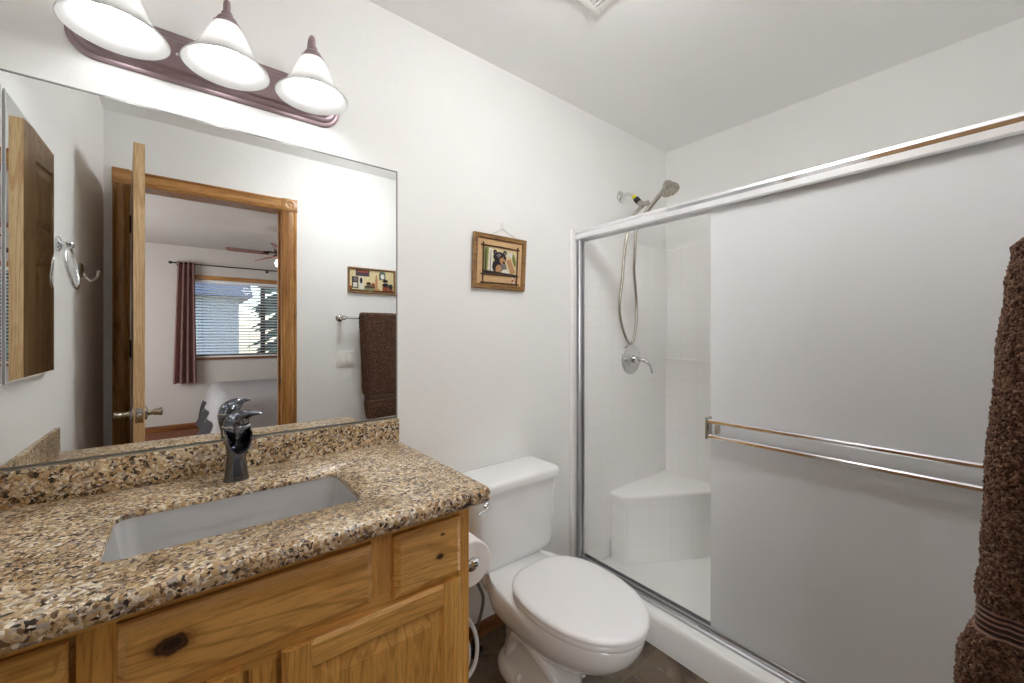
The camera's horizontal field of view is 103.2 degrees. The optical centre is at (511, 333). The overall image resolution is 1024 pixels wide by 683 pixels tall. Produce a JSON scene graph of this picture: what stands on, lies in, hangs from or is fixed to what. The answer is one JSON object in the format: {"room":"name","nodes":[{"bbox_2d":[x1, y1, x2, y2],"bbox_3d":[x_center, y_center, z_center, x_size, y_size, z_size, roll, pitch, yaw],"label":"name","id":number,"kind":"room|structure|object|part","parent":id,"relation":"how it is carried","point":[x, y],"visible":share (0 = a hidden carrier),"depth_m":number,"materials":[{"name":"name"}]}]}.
{"room":"bathroom","nodes":[
{"label":"bathroom","id":0,"kind":"room"},
{"bbox_2d":[0,0,665,626],"bbox_3d":[-0.114,0.052,1.816,2.980,2.465,0.100,0,0,-39],"label":"wall","id":1,"kind":"structure","parent":0,"point":[483,375],"depth_m":1.64,"materials":[{"name":"paint"}]},
{"bbox_2d":[0,68,396,470],"bbox_3d":[-0.795,-0.145,1.204,0.950,0.909,0.006,0,0,-39],"label":"wall mirror","id":2,"kind":"object","parent":1,"relation":"attached to","point":[166,276],"visible":0.86,"depth_m":1.10,"materials":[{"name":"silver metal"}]},
{"bbox_2d":[0,418,398,510],"bbox_3d":[-0.785,0.353,1.202,0.938,0.084,0.020,0,0,-39],"label":"backsplash","id":3,"kind":"structure","parent":1,"relation":"attached to","point":[24,487],"depth_m":1.08,"materials":[{"name":"stone"}]},
{"bbox_2d":[53,0,347,127],"bbox_3d":[-0.762,-0.787,1.087,0.632,0.208,0.230,0,0,-39],"label":"vanity light","id":4,"kind":"object","parent":1,"relation":"attached to","point":[221,62],"visible":1,"depth_m":1.07,"materials":[{"name":"white glass"}]},
{"bbox_3d":[-0.918,-0.754,0.941,0.195,0.112,0.195,0,0,-39],"label":"lamp shade","id":5,"kind":"part","parent":4,"relation":"part of","materials":[{"name":"white glass"}]},
{"bbox_3d":[-0.918,-0.754,0.941,0.064,0.114,0.064,0,0,-39],"label":"bulb","id":6,"kind":"part","parent":4,"relation":"part of","materials":[{"name":"white glass"}]},
{"bbox_3d":[-0.753,-0.754,1.073,0.195,0.112,0.195,0,0,-39],"label":"lamp shade","id":7,"kind":"part","parent":4,"relation":"part of","materials":[{"name":"white glass"}]},
{"bbox_3d":[-0.753,-0.754,1.073,0.064,0.114,0.064,0,0,-39],"label":"bulb","id":8,"kind":"part","parent":4,"relation":"part of","materials":[{"name":"white glass"}]},
{"bbox_3d":[-0.785,-0.808,1.113,0.040,0.166,0.122,0,0,-39],"label":"arm","id":9,"kind":"part","parent":4,"relation":"part of","materials":[{"name":"brown metal"}]},
{"bbox_3d":[-0.590,-0.754,1.202,0.195,0.112,0.195,0,0,-39],"label":"lamp shade","id":10,"kind":"part","parent":4,"relation":"part of","materials":[{"name":"white glass"}]},
{"bbox_3d":[-0.622,-0.808,1.243,0.040,0.166,0.122,0,0,-39],"label":"arm","id":11,"kind":"part","parent":4,"relation":"part of","materials":[{"name":"brown metal"}]},
{"bbox_3d":[-0.590,-0.754,1.202,0.064,0.114,0.064,0,0,-39],"label":"bulb","id":12,"kind":"part","parent":4,"relation":"part of","materials":[{"name":"white glass"}]},
{"bbox_2d":[469,613,503,642],"bbox_3d":[-0.081,1.255,1.769,0.910,0.060,0.014,0,0,-39],"label":"baseboard","id":13,"kind":"structure","parent":1,"relation":"attached to","point":[492,622],"depth_m":1.74,"materials":[{"name":"brown wood"}]},
{"bbox_2d":[617,180,679,344],"bbox_3d":[0.745,-0.379,2.207,0.187,0.889,0.360,0,0,-39],"label":"shower","id":14,"kind":"object","parent":1,"relation":"attached to","point":[669,188],"visible":0.85,"depth_m":2.24,"materials":[{"name":"silver metal"}]},
{"bbox_3d":[0.668,-0.765,2.293,0.024,0.078,0.123,0,0,-42],"label":"shower arm","id":15,"kind":"part","parent":14,"relation":"part of","materials":[{"name":"silver metal"}]},
{"bbox_3d":[0.766,-0.714,2.168,0.030,0.141,0.172,0,0,-32],"label":"handle","id":16,"kind":"part","parent":14,"relation":"part of","materials":[{"name":"silver metal"}]},
{"bbox_3d":[-0.040,-0.477,1.801,0.016,0.034,0.014,0,0,-39],"label":"hook","id":17,"kind":"object","parent":1,"relation":"attached to","visible":0},
{"bbox_2d":[471,230,526,291],"bbox_3d":[-0.051,-0.330,1.781,0.284,0.271,0.031,0,0,-39],"label":"framed picture","id":18,"kind":"object","parent":17,"relation":"hanging from","point":[498,262],"visible":1,"depth_m":1.77,"materials":[{"name":"brown wood"}]},
{"bbox_2d":[484,246,516,275],"bbox_3d":[-0.051,-0.316,1.782,0.180,0.114,0.009,0,0,-39],"label":"print","id":19,"kind":"object","parent":18,"relation":"attached to","point":[498,260],"depth_m":1.78,"materials":[{"name":"multicoloured paper"}]},
{"bbox_2d":[469,624,707,682],"bbox_3d":[0.395,1.325,1.179,2.980,0.080,1.730,0,0,-39],"label":"floor","id":20,"kind":"structure","parent":0,"point":[652,665],"depth_m":1.55,"materials":[{"name":"tile"}]},
{"bbox_2d":[0,508,468,682],"bbox_3d":[-0.631,0.859,0.986,0.916,0.853,0.547,0,0,-39],"label":"vanity cabinet","id":21,"kind":"object","parent":20,"relation":"on","point":[392,607],"visible":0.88,"depth_m":0.82,"materials":[{"name":"brown wood"}]},
{"bbox_3d":[-0.745,0.539,0.557,0.185,0.144,0.019,0,0,-39],"label":"drawer","id":22,"kind":"part","parent":21,"relation":"part of","materials":[{"name":"brown wood"}]},
{"bbox_3d":[-0.471,0.532,0.776,0.409,0.130,0.019,0,0,-39],"label":"drawer","id":23,"kind":"part","parent":21,"relation":"part of","materials":[{"name":"brown wood"}]},
{"bbox_2d":[0,418,489,654],"bbox_3d":[-0.608,0.371,0.979,0.962,0.120,0.592,0,0,-39],"label":"countertop","id":24,"kind":"structure","parent":21,"relation":"on","point":[58,521],"depth_m":0.89,"materials":[{"name":"stone"}]},
{"bbox_2d":[101,477,357,561],"bbox_3d":[-0.611,0.478,0.932,0.502,0.138,0.294,0,0,-39],"label":"sink","id":25,"kind":"object","parent":24,"relation":"in","point":[134,536],"visible":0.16,"depth_m":1.00,"materials":[{"name":"ceramic"}]},
{"bbox_2d":[222,409,262,482],"bbox_3d":[-0.720,0.299,1.087,0.090,0.191,0.126,0,0,-39],"label":"faucet","id":26,"kind":"object","parent":24,"relation":"on","point":[237,431],"visible":1,"depth_m":1.08,"materials":[{"name":"silver metal"}]},
{"bbox_3d":[-0.714,0.281,1.060,0.062,0.056,0.076,0,0,-39],"label":"spout","id":27,"kind":"part","parent":26,"relation":"part of","materials":[{"name":"silver metal"}]},
{"bbox_3d":[-0.730,0.228,1.105,0.094,0.048,0.061,0,0,-26],"label":"lever handle","id":28,"kind":"part","parent":26,"relation":"part of","materials":[{"name":"silver metal"}]},
{"bbox_3d":[-0.479,0.615,0.795,0.836,0.040,0.019,0,0,-39],"label":"rail","id":29,"kind":"part","parent":21,"relation":"part of","materials":[{"name":"brown wood"}]},
{"bbox_3d":[-0.292,0.649,0.920,0.300,0.057,0.019,0,0,-39],"label":"rail","id":30,"kind":"part","parent":21,"relation":"part of","materials":[{"name":"brown wood"}]},
{"bbox_3d":[-0.292,0.890,0.920,0.298,0.431,0.016,0,0,-39],"label":"door","id":31,"kind":"part","parent":21,"relation":"part of","materials":[{"name":"brown wood"}]},
{"bbox_3d":[-0.203,0.539,0.990,0.178,0.144,0.019,0,0,-39],"label":"drawer","id":32,"kind":"part","parent":21,"relation":"part of","materials":[{"name":"brown wood"}]},
{"bbox_2d":[469,618,478,677],"bbox_3d":[-0.171,0.974,1.266,0.161,0.250,0.023,0,0,-39],"label":"cord","id":33,"kind":"object","parent":21,"relation":"hanging from","point":[471,623],"visible":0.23,"depth_m":1.30,"materials":[{"name":"white plastic"}]},
{"bbox_2d":[469,557,479,567],"bbox_3d":[-0.172,0.670,1.219,0.091,0.040,0.164,0,0,-39],"label":"toilet paper holder","id":34,"kind":"object","parent":21,"relation":"attached to","point":[474,562],"visible":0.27,"depth_m":1.18,"materials":[{"name":"silver metal"}]},
{"bbox_2d":[469,532,489,587],"bbox_3d":[-0.149,0.681,1.238,0.134,0.134,0.100,0,0,-39],"label":"toilet paper roll","id":35,"kind":"object","parent":34,"relation":"on","point":[478,548],"visible":0.29,"depth_m":1.22,"materials":[{"name":"paper"}]},
{"bbox_2d":[460,456,650,682],"bbox_3d":[0.143,0.922,1.459,0.460,0.726,0.758,0,0,-39],"label":"toilet","id":36,"kind":"object","parent":20,"relation":"on","point":[566,619],"visible":0.88,"depth_m":1.41,"materials":[{"name":"ceramic"}]},
{"bbox_2d":[471,582,484,658],"bbox_3d":[-0.149,1.092,1.613,0.071,0.387,0.071,0,0,-39],"label":"supply hose","id":37,"kind":"object","parent":36,"relation":"attached to","point":[477,584],"visible":0.56,"depth_m":1.62,"materials":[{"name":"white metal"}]},
{"bbox_3d":[-0.100,0.633,1.466,0.027,0.035,0.074,0,0,37],"label":"flush lever","id":38,"kind":"part","parent":36,"relation":"part of","materials":[{"name":"silver metal"}]},
{"bbox_3d":[-0.025,0.578,1.670,0.460,0.037,0.218,0,0,-39],"label":"tank lid","id":39,"kind":"part","parent":36,"relation":"part of","materials":[{"name":"ceramic"}]},
{"bbox_3d":[-0.028,0.749,1.668,0.434,0.303,0.195,0,0,-39],"label":"tank","id":40,"kind":"part","parent":36,"relation":"part of","materials":[{"name":"ceramic"}]},
{"bbox_3d":[0.147,1.089,1.438,0.352,0.391,0.696,0,0,-39],"label":"bowl","id":41,"kind":"part","parent":36,"relation":"part of","materials":[{"name":"ceramic"}]},
{"bbox_3d":[0.224,0.884,1.342,0.358,0.017,0.465,0,0,-39],"label":"seat","id":42,"kind":"part","parent":36,"relation":"part of","materials":[{"name":"white plastic"}]},
{"bbox_3d":[0.225,0.862,1.341,0.364,0.024,0.471,0,0,-39],"label":"lid","id":43,"kind":"part","parent":36,"relation":"part of","materials":[{"name":"white plastic"}]},
{"bbox_2d":[601,556,785,682],"bbox_3d":[1.128,1.219,1.739,0.932,0.132,1.568,0,0,-39],"label":"shower pan","id":44,"kind":"object","parent":20,"relation":"on","point":[687,583],"visible":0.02,"depth_m":1.66,"materials":[{"name":"white plastic"}]},
{"bbox_2d":[570,228,710,563],"bbox_3d":[1.137,0.354,1.746,0.912,1.791,1.569,0,0,-39],"label":"shower surround","id":45,"kind":"object","parent":44,"relation":"on","point":[648,452],"visible":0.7,"depth_m":2.33,"materials":[{"name":"white plastic"}]},
{"bbox_3d":[0.654,0.307,2.357,0.873,1.689,0.012,0,0,-39],"label":"panel","id":46,"kind":"part","parent":45,"relation":"part of","materials":[{"name":"white plastic"}]},
{"bbox_2d":[621,344,652,373],"bbox_3d":[0.735,0.147,2.334,0.178,0.178,0.125,0,0,-39],"label":"shower valve","id":47,"kind":"object","parent":45,"relation":"attached to","point":[631,358],"visible":0.98,"depth_m":2.35,"materials":[{"name":"silver metal"}]},
{"bbox_3d":[0.762,0.180,2.321,0.085,0.089,0.030,0,0,26],"label":"lever","id":48,"kind":"part","parent":47,"relation":"part of","materials":[{"name":"silver metal"}]},
{"bbox_3d":[0.902,1.063,2.273,0.571,0.374,0.428,0,0,-39],"label":"corner seat","id":49,"kind":"part","parent":45,"relation":"part of","materials":[{"name":"white plastic"}]},
{"bbox_3d":[1.480,0.327,2.028,0.024,1.727,1.556,0,0,-39],"label":"panel","id":50,"kind":"part","parent":45,"relation":"part of","materials":[{"name":"white plastic"}]},
{"bbox_2d":[575,112,1023,682],"bbox_3d":[0.825,0.311,1.493,0.084,1.682,1.538,0,0,-39],"label":"shower door","id":51,"kind":"structure","parent":45,"relation":"attached to","point":[857,301],"depth_m":1.23,"materials":[{"name":"glass"}]},
{"bbox_3d":[0.830,-0.505,1.497,0.070,0.050,1.537,0,0,-39],"label":"header rail","id":52,"kind":"part","parent":51,"relation":"part of","materials":[{"name":"metal"}]},
{"bbox_3d":[1.025,0.325,1.248,0.005,1.633,0.822,0,0,-39],"label":"sliding panel","id":53,"kind":"part","parent":51,"relation":"part of","materials":[{"name":"grey glass"}]},
{"bbox_2d":[368,0,1023,152],"bbox_3d":[0.407,-1.220,1.163,2.980,0.080,1.770,0,0,-39],"label":"ceiling","id":54,"kind":"structure","parent":0,"point":[670,75],"depth_m":1.66,"materials":[{"name":"paint"}]},
{"bbox_2d":[577,0,616,14],"bbox_3d":[0.303,-1.174,1.295,0.260,0.012,0.296,0,0,-39],"label":"ceiling vent","id":55,"kind":"object","parent":54,"relation":"in","point":[595,6],"visible":1,"depth_m":1.44,"materials":[{"name":"white plastic"}]},
{"bbox_2d":[666,17,1023,250],"bbox_3d":[1.533,0.052,2.062,0.100,2.465,1.570,0,0,-39],"label":"wall","id":56,"kind":"structure","parent":0,"point":[977,79],"depth_m":1.88,"materials":[{"name":"paint"}]},
{"bbox_3d":[0.928,0.052,0.511,2.980,2.465,0.100,0,0,-39],"label":"wall","id":57,"kind":"structure","parent":0,"visible":0},
{"bbox_3d":[0.937,-0.113,0.653,0.662,0.052,0.111,0,0,-39],"label":"towel bar","id":58,"kind":"object","parent":57,"relation":"attached to","visible":0},
{"bbox_2d":[953,237,1023,682],"bbox_3d":[0.906,0.218,0.696,0.401,0.743,0.148,0,0,-31],"label":"bath towel","id":59,"kind":"object","parent":58,"relation":"hanging from","point":[990,648],"visible":1,"depth_m":0.61,"materials":[{"name":"brown fabric"}]},
{"bbox_3d":[-0.718,0.052,0.265,0.100,2.465,1.570,0,0,-39],"label":"wall","id":60,"kind":"structure","parent":0,"visible":0},
{"bbox_2d":[0,82,1,385],"bbox_3d":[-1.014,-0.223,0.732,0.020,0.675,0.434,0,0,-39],"label":"medicine cabinet","id":61,"kind":"object","parent":60,"relation":"attached to","point":[0,82],"visible":1,"depth_m":0.90,"materials":[{"name":"brown wood"}]}
]}

